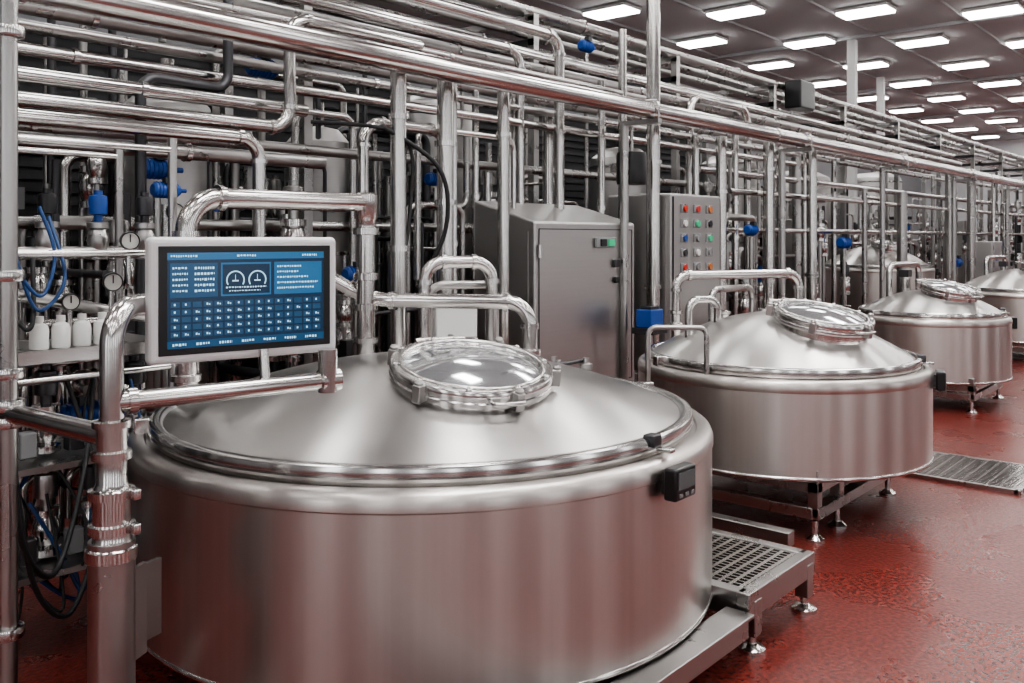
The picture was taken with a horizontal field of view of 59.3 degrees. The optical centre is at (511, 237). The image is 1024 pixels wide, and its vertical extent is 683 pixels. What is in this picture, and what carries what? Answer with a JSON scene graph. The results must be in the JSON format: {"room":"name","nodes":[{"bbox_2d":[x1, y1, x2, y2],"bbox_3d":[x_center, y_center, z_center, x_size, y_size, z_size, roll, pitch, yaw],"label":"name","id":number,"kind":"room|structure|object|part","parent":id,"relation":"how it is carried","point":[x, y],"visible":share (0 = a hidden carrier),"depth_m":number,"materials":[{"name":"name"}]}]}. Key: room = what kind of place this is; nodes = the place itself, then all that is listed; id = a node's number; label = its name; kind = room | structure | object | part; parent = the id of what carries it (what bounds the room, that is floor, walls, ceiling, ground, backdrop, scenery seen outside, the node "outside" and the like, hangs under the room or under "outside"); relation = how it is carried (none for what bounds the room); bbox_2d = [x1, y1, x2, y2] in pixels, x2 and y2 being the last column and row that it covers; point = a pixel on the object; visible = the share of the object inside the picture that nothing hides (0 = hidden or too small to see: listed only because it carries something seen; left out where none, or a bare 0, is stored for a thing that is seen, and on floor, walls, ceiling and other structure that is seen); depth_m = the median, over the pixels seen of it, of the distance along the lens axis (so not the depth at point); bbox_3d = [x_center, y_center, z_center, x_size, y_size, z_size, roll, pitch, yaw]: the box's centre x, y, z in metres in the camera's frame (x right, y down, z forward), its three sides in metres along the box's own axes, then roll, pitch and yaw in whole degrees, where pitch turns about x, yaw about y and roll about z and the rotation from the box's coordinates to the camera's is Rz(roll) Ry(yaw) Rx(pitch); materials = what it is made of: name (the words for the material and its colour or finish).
{"room":"processing plant","nodes":[
{"label":"processing plant","id":0,"kind":"room"},
{"bbox_2d":[18,0,924,255],"bbox_3d":[2.417,-1.170,19.711,0.100,5.060,43.000,0,0,41],"label":"wall","id":1,"kind":"structure","parent":0,"point":[913,184],"depth_m":17.62,"materials":[{"name":"grey paint"}]},
{"bbox_2d":[18,272,1023,682],"bbox_3d":[8.889,1.400,14.124,17.000,0.100,43.000,0,0,41],"label":"floor","id":2,"kind":"structure","parent":0,"point":[923,583],"depth_m":3.43,"materials":[{"name":"red paint"}]},
{"bbox_2d":[0,0,24,682],"bbox_3d":[-1.560,-0.250,2.473,0.591,3.200,0.139,0,0,19],"label":"vertical pipe","id":3,"kind":"object","parent":2,"relation":"on","point":[12,629],"visible":0.88,"depth_m":2.38,"materials":[{"name":"silver metal"}]},
{"bbox_2d":[18,134,176,587],"bbox_3d":[-1.545,0.500,3.077,0.431,1.700,0.631,0,0,41],"label":"rack","id":4,"kind":"object","parent":2,"relation":"on","point":[133,343],"visible":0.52,"depth_m":2.99,"materials":[{"name":"metal"}]},
{"bbox_2d":[29,312,106,349],"bbox_3d":[-1.458,0.305,2.978,0.058,0.107,0.262,0,0,41],"label":"plastic bottles","id":5,"kind":"object","parent":4,"relation":"on","point":[81,329],"visible":0.95,"depth_m":2.94,"materials":[{"name":"white plastic"}]},
{"bbox_2d":[18,355,154,566],"bbox_3d":[-1.505,0.735,3.107,0.289,0.632,0.628,0,0,41],"label":"pumps","id":6,"kind":"object","parent":4,"relation":"on","point":[31,443],"visible":0.32,"depth_m":2.97,"materials":[{"name":"silver metal"}]},
{"bbox_2d":[18,188,199,383],"bbox_3d":[-1.444,0.342,3.106,0.212,1.016,0.825,0,0,41],"label":"gauge manifold","id":7,"kind":"object","parent":4,"relation":"attached to","point":[97,236],"visible":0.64,"depth_m":3.10,"materials":[{"name":"grey metal"}]},
{"bbox_2d":[18,120,449,619],"bbox_3d":[-1.159,0.377,3.626,0.749,1.874,2.350,0,0,26],"label":"hose","id":8,"kind":"object","parent":4,"relation":"attached to","point":[32,568],"visible":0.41,"depth_m":2.91,"materials":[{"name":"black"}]},
{"bbox_2d":[118,58,211,411],"bbox_3d":[-1.929,0.175,5.034,0.504,2.350,0.504,0,0,41],"label":"vessel","id":9,"kind":"object","parent":2,"relation":"on","point":[193,178],"visible":0.06,"depth_m":4.86,"materials":[{"name":"metal"}]},
{"bbox_2d":[0,293,342,682],"bbox_3d":[-0.896,0.738,2.234,0.907,1.225,0.434,0,0,-4],"label":"stand","id":10,"kind":"object","parent":2,"relation":"on","point":[124,597],"visible":0.91,"depth_m":2.09,"materials":[{"name":"silver metal"}]},
{"bbox_2d":[145,237,334,365],"bbox_3d":[-0.701,0.155,2.357,0.500,0.315,0.074,0,0,-37],"label":"panel","id":11,"kind":"object","parent":10,"relation":"attached to","point":[207,298],"visible":0.99,"depth_m":2.31,"materials":[{"name":"white"}]},
{"bbox_2d":[18,19,471,473],"bbox_3d":[-1.601,-0.059,6.072,1.164,2.818,3.351,0,0,41],"label":"pipes","id":12,"kind":"object","parent":2,"relation":"on","point":[92,172],"visible":0.08,"depth_m":5.30,"materials":[{"name":"silver metal"}]},
{"bbox_2d":[18,0,515,520],"bbox_3d":[-1.282,0.075,5.085,1.144,2.550,3.049,0,0,41],"label":"pipes","id":13,"kind":"object","parent":2,"relation":"on","point":[291,225],"visible":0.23,"depth_m":5.04,"materials":[{"name":"grey metal"}]},
{"bbox_2d":[284,102,348,361],"bbox_3d":[-1.292,0.225,6.003,0.464,2.250,0.464,0,0,41],"label":"vessel","id":14,"kind":"object","parent":2,"relation":"on","point":[337,169],"visible":0.2,"depth_m":5.85,"materials":[{"name":"metal"}]},
{"bbox_2d":[18,32,699,430],"bbox_3d":[-2.193,0.000,6.649,0.170,2.700,14.500,0,0,41],"label":"wall","id":15,"kind":"structure","parent":2,"relation":"on","point":[30,166],"depth_m":6.86,"materials":[{"name":"grey metal"}]},
{"bbox_2d":[127,334,712,682],"bbox_3d":[-0.282,0.845,3.229,2.061,1.009,2.006,0,0,41],"label":"stainless steel vat","id":16,"kind":"object","parent":2,"relation":"on","point":[461,509],"visible":0.98,"depth_m":2.40,"materials":[{"name":"grey metal"}]},
{"bbox_2d":[170,185,591,385],"bbox_3d":[-0.468,0.214,3.487,1.625,0.791,0.490,0,0,-24],"label":"piping","id":17,"kind":"object","parent":16,"relation":"on","point":[219,198],"visible":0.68,"depth_m":3.54,"materials":[{"name":"silver metal"}]},
{"bbox_3d":[-0.302,0.534,3.246,1.874,0.228,1.874,0,0,41],"label":"lid","id":18,"kind":"part","parent":16,"relation":"part of","materials":[{"name":"silver metal"}]},
{"bbox_2d":[408,87,471,338],"bbox_3d":[-0.583,0.025,6.976,0.584,2.650,0.584,0,0,41],"label":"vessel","id":19,"kind":"object","parent":2,"relation":"on","point":[415,117],"visible":0.05,"depth_m":6.77,"materials":[{"name":"metal"}]},
{"bbox_2d":[433,308,476,337],"bbox_3d":[-0.274,0.820,4.305,0.220,1.060,0.120,0,0,-15],"label":"junction box","id":20,"kind":"object","parent":2,"relation":"on","point":[457,322],"visible":0.24,"depth_m":4.26,"materials":[{"name":"white plastic"}]},
{"bbox_2d":[384,143,578,336],"bbox_3d":[-0.011,0.322,6.904,1.223,2.056,1.989,0,0,41],"label":"pipes","id":21,"kind":"object","parent":2,"relation":"on","point":[488,178],"visible":0.06,"depth_m":6.68,"materials":[{"name":"silver metal"}]},
{"bbox_2d":[18,0,1023,379],"bbox_3d":[4.872,0.216,10.656,0.310,2.268,25.500,0,0,41],"label":"pipe","id":22,"kind":"object","parent":2,"relation":"on","point":[174,15],"visible":0.95,"depth_m":5.02,"materials":[{"name":"metal"}]},
{"bbox_2d":[147,37,962,411],"bbox_3d":[2.963,-0.135,9.478,0.994,2.969,14.538,0,0,41],"label":"valve actuators","id":23,"kind":"object","parent":22,"relation":"attached to","point":[157,168],"visible":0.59,"depth_m":5.00,"materials":[{"name":"blue paint"}]},
{"bbox_2d":[610,126,646,184],"bbox_3d":[0.806,-0.585,6.240,0.265,0.430,0.210,0,0,41],"label":"black actuator","id":24,"kind":"object","parent":22,"relation":"attached to","point":[637,159],"visible":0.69,"depth_m":6.14,"materials":[{"name":"black plastic"}]},
{"bbox_2d":[632,306,666,344],"bbox_3d":[0.910,0.901,5.952,0.160,0.898,0.180,0,0,41],"label":"box","id":25,"kind":"object","parent":22,"relation":"attached to","point":[646,316],"visible":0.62,"depth_m":5.90,"materials":[{"name":"blue paint"}]},
{"bbox_2d":[475,201,633,380],"bbox_3d":[0.312,0.557,5.954,0.532,1.586,1.098,0,0,41],"label":"cabinet","id":26,"kind":"object","parent":2,"relation":"on","point":[564,263],"visible":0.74,"depth_m":5.69,"materials":[{"name":"metal"}]},
{"bbox_2d":[588,130,645,380],"bbox_3d":[1.016,0.175,8.370,0.624,2.350,0.624,0,0,41],"label":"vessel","id":27,"kind":"object","parent":2,"relation":"on","point":[611,187],"visible":0.14,"depth_m":8.13,"materials":[{"name":"metal"}]},
{"bbox_2d":[220,0,1023,365],"bbox_3d":[4.386,-0.269,12.396,0.900,3.238,27.500,0,0,41],"label":"pipes","id":28,"kind":"object","parent":2,"relation":"on","point":[670,60],"visible":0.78,"depth_m":8.76,"materials":[{"name":"silver metal"}]},
{"bbox_2d":[785,79,814,111],"bbox_3d":[3.333,-1.650,10.465,0.230,0.320,0.420,0,0,41],"label":"enclosure","id":29,"kind":"object","parent":28,"relation":"attached to","point":[799,94],"visible":1,"depth_m":10.32,"materials":[{"name":"black plastic"}]},
{"bbox_2d":[608,193,719,370],"bbox_3d":[1.208,0.510,7.038,0.592,1.680,0.766,0,0,41],"label":"tall cabinet","id":30,"kind":"object","parent":2,"relation":"on","point":[689,224],"visible":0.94,"depth_m":6.76,"materials":[{"name":"metal"}]},
{"bbox_2d":[388,0,1016,347],"bbox_3d":[5.257,-1.100,11.922,0.893,4.900,19.059,0,0,40],"label":"pipes","id":31,"kind":"object","parent":2,"relation":"on","point":[803,213],"visible":0.44,"depth_m":6.55,"materials":[{"name":"metal"}]},
{"bbox_2d":[18,0,961,269],"bbox_3d":[1.826,-0.537,8.199,0.927,1.774,17.200,0,0,41],"label":"process pipework","id":32,"kind":"object","parent":31,"relation":"attached to","point":[197,143],"visible":0.66,"depth_m":4.69,"materials":[{"name":"metal"}]},
{"bbox_2d":[639,125,1023,235],"bbox_3d":[7.019,-0.566,14.417,1.077,1.057,17.000,0,0,41],"label":"pipes","id":33,"kind":"object","parent":31,"relation":"attached to","point":[702,169],"visible":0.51,"depth_m":10.27,"materials":[{"name":"metal"}]},
{"bbox_2d":[610,528,816,682],"bbox_3d":[-0.016,1.246,2.434,0.645,0.208,2.745,0,0,41],"label":"step","id":34,"kind":"structure","parent":2,"relation":"on","point":[750,574],"depth_m":2.94,"materials":[{"name":"metal"}]},
{"bbox_2d":[699,147,757,292],"bbox_3d":[2.443,0.125,10.177,0.664,2.450,0.664,0,0,41],"label":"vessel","id":35,"kind":"object","parent":2,"relation":"on","point":[712,160],"visible":0.16,"depth_m":9.94,"materials":[{"name":"metal"}]},
{"bbox_2d":[712,512,793,545],"bbox_3d":[0.896,1.270,4.141,1.005,0.160,0.900,0,0,41],"label":"frame","id":36,"kind":"object","parent":2,"relation":"on","point":[749,528],"visible":0.2,"depth_m":3.73,"materials":[{"name":"silver metal"}]},
{"bbox_2d":[660,154,850,315],"bbox_3d":[2.322,0.247,9.543,1.878,2.206,4.352,0,0,41],"label":"valve manifold","id":37,"kind":"object","parent":2,"relation":"on","point":[822,247],"visible":0.14,"depth_m":9.04,"materials":[{"name":"silver metal"}]},
{"bbox_2d":[762,219,791,307],"bbox_3d":[2.983,0.575,9.711,0.375,1.550,0.500,0,0,41],"label":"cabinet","id":38,"kind":"object","parent":2,"relation":"on","point":[788,221],"visible":0.17,"depth_m":9.46,"materials":[{"name":"metal"}]},
{"bbox_2d":[638,297,945,543],"bbox_3d":[1.409,0.831,4.702,1.495,1.038,1.467,0,0,41],"label":"stainless steel vat","id":39,"kind":"object","parent":2,"relation":"on","point":[804,395],"visible":0.9,"depth_m":4.11,"materials":[{"name":"grey metal"}]},
{"bbox_3d":[1.398,0.516,4.711,1.368,0.263,1.368,0,0,41],"label":"lid","id":40,"kind":"part","parent":39,"relation":"part of","materials":[{"name":"silver metal"}]},
{"bbox_3d":[1.346,1.190,4.651,0.924,0.320,1.044,0,0,41],"label":"support frame","id":41,"kind":"part","parent":39,"relation":"part of","materials":[{"name":"silver metal"}]},
{"bbox_2d":[645,242,1007,381],"bbox_3d":[3.559,0.542,8.232,1.977,0.976,9.798,0,0,27],"label":"piping","id":42,"kind":"object","parent":39,"relation":"attached to","point":[715,313],"visible":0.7,"depth_m":5.11,"materials":[{"name":"silver metal"}]},
{"bbox_2d":[776,171,830,259],"bbox_3d":[4.431,0.075,14.009,1.024,2.550,1.024,0,0,41],"label":"vessel","id":43,"kind":"object","parent":2,"relation":"on","point":[823,190],"visible":0.06,"depth_m":13.66,"materials":[{"name":"metal"}]},
{"bbox_2d":[756,154,915,311],"bbox_3d":[4.528,0.119,13.610,0.868,2.462,7.992,0,0,41],"label":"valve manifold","id":44,"kind":"object","parent":2,"relation":"on","point":[870,217],"visible":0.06,"depth_m":14.69,"materials":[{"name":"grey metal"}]},
{"bbox_2d":[757,178,921,300],"bbox_3d":[5.415,-0.055,17.653,3.696,2.810,10.955,0,0,41],"label":"valve manifold","id":45,"kind":"object","parent":2,"relation":"on","point":[918,212],"visible":0.02,"depth_m":19.08,"materials":[{"name":"silver metal"}]},
{"bbox_2d":[847,39,856,249],"bbox_3d":[6.174,-1.120,16.335,0.300,4.940,0.300,0,0,41],"label":"support column","id":46,"kind":"structure","parent":2,"relation":"on","point":[851,44],"depth_m":16.29,"materials":[{"name":"white metal"}]},
{"bbox_2d":[846,170,902,246],"bbox_3d":[6.893,-0.025,17.168,1.024,2.750,1.024,0,0,41],"label":"vessel","id":47,"kind":"object","parent":2,"relation":"on","point":[871,179],"visible":0.16,"depth_m":16.72,"materials":[{"name":"metal"}]},
{"bbox_2d":[817,239,938,310],"bbox_3d":[4.978,0.681,12.348,1.560,1.337,1.560,0,0,41],"label":"stainless steel vat","id":48,"kind":"object","parent":2,"relation":"on","point":[853,256],"visible":0.44,"depth_m":11.82,"materials":[{"name":"grey metal"}]},
{"bbox_3d":[4.978,0.255,12.348,1.406,0.310,1.406,0,0,41],"label":"lid","id":49,"kind":"part","parent":48,"relation":"part of","materials":[{"name":"silver metal"}]},
{"bbox_2d":[876,77,884,172],"bbox_3d":[8.237,-1.120,20.103,0.300,4.940,0.300,0,0,41],"label":"support column","id":50,"kind":"structure","parent":2,"relation":"on","point":[880,81],"depth_m":20.05,"materials":[{"name":"white metal"}]},
{"bbox_2d":[757,180,1023,282],"bbox_3d":[9.018,0.050,18.789,4.503,2.600,12.556,0,0,41],"label":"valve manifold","id":51,"kind":"object","parent":2,"relation":"on","point":[1015,222],"visible":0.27,"depth_m":16.39,"materials":[{"name":"silver metal"}]},
{"bbox_2d":[858,278,1016,413],"bbox_3d":[3.496,0.844,7.524,1.213,1.011,1.213,0,0,-44],"label":"stainless steel vat","id":52,"kind":"object","parent":2,"relation":"on","point":[966,337],"visible":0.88,"depth_m":7.02,"materials":[{"name":"grey metal"}]},
{"bbox_3d":[3.496,0.539,7.524,1.124,0.218,1.124,0,0,41],"label":"lid","id":53,"kind":"part","parent":52,"relation":"part of","materials":[{"name":"silver metal"}]},
{"bbox_3d":[3.496,1.215,7.524,0.924,0.270,0.924,0,0,41],"label":"support frame","id":54,"kind":"part","parent":52,"relation":"part of","materials":[{"name":"silver metal"}]},
{"bbox_2d":[943,221,966,283],"bbox_3d":[7.918,0.525,15.887,0.375,1.650,0.800,0,0,41],"label":"tall cabinet","id":55,"kind":"object","parent":2,"relation":"on","point":[961,225],"visible":0.11,"depth_m":15.53,"materials":[{"name":"metal"}]},
{"bbox_2d":[905,451,1023,494],"bbox_3d":[2.648,1.339,5.165,0.610,0.022,0.650,0,0,41],"label":"floor drain grate","id":56,"kind":"object","parent":2,"relation":"on","point":[975,472],"visible":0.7,"depth_m":5.09,"materials":[{"name":"grey metal"}]},
{"bbox_2d":[966,241,1001,281],"bbox_3d":[6.976,0.700,13.266,0.375,1.300,0.600,0,0,41],"label":"cabinet","id":57,"kind":"object","parent":2,"relation":"on","point":[983,248],"visible":0.36,"depth_m":13.03,"materials":[{"name":"metal"}]},
{"bbox_2d":[963,261,1023,352],"bbox_3d":[5.839,0.805,10.284,1.452,1.090,1.452,0,0,-29],"label":"stainless steel vat","id":58,"kind":"object","parent":2,"relation":"on","point":[1003,288],"visible":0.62,"depth_m":9.85,"materials":[{"name":"grey metal"}]},
{"bbox_3d":[5.839,0.480,10.284,1.349,0.260,1.349,0,0,41],"label":"lid","id":59,"kind":"part","parent":58,"relation":"part of","materials":[{"name":"silver metal"}]},
{"bbox_3d":[5.839,1.215,10.284,1.084,0.270,1.084,0,0,41],"label":"support frame","id":60,"kind":"part","parent":58,"relation":"part of","materials":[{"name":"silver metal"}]},
{"bbox_2d":[356,0,1023,144],"bbox_3d":[8.889,-3.750,14.124,17.000,0.100,43.000,0,0,41],"label":"ceiling","id":61,"kind":"structure","parent":0,"point":[783,20],"depth_m":17.30,"materials":[{"name":"white"}]},
{"bbox_2d":[581,1,1023,138],"bbox_3d":[9.236,-3.643,13.838,13.220,0.085,41.340,0,0,41],"label":"ceiling lights","id":62,"kind":"object","parent":61,"relation":"attached to","point":[623,8],"depth_m":16.66},
{"bbox_2d":[420,0,1023,141],"bbox_3d":[8.889,-3.670,14.124,16.900,0.060,42.900,0,0,41],"label":"ceiling beams","id":63,"kind":"structure","parent":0,"point":[871,34],"depth_m":17.60,"materials":[{"name":"grey metal"}]},
{"bbox_2d":[925,139,1023,271],"bbox_3d":[22.970,-1.170,30.437,17.000,5.060,0.100,0,0,41],"label":"wall","id":64,"kind":"structure","parent":0,"point":[1013,146],"depth_m":34.66,"materials":[{"name":"white paint"}]}
]}

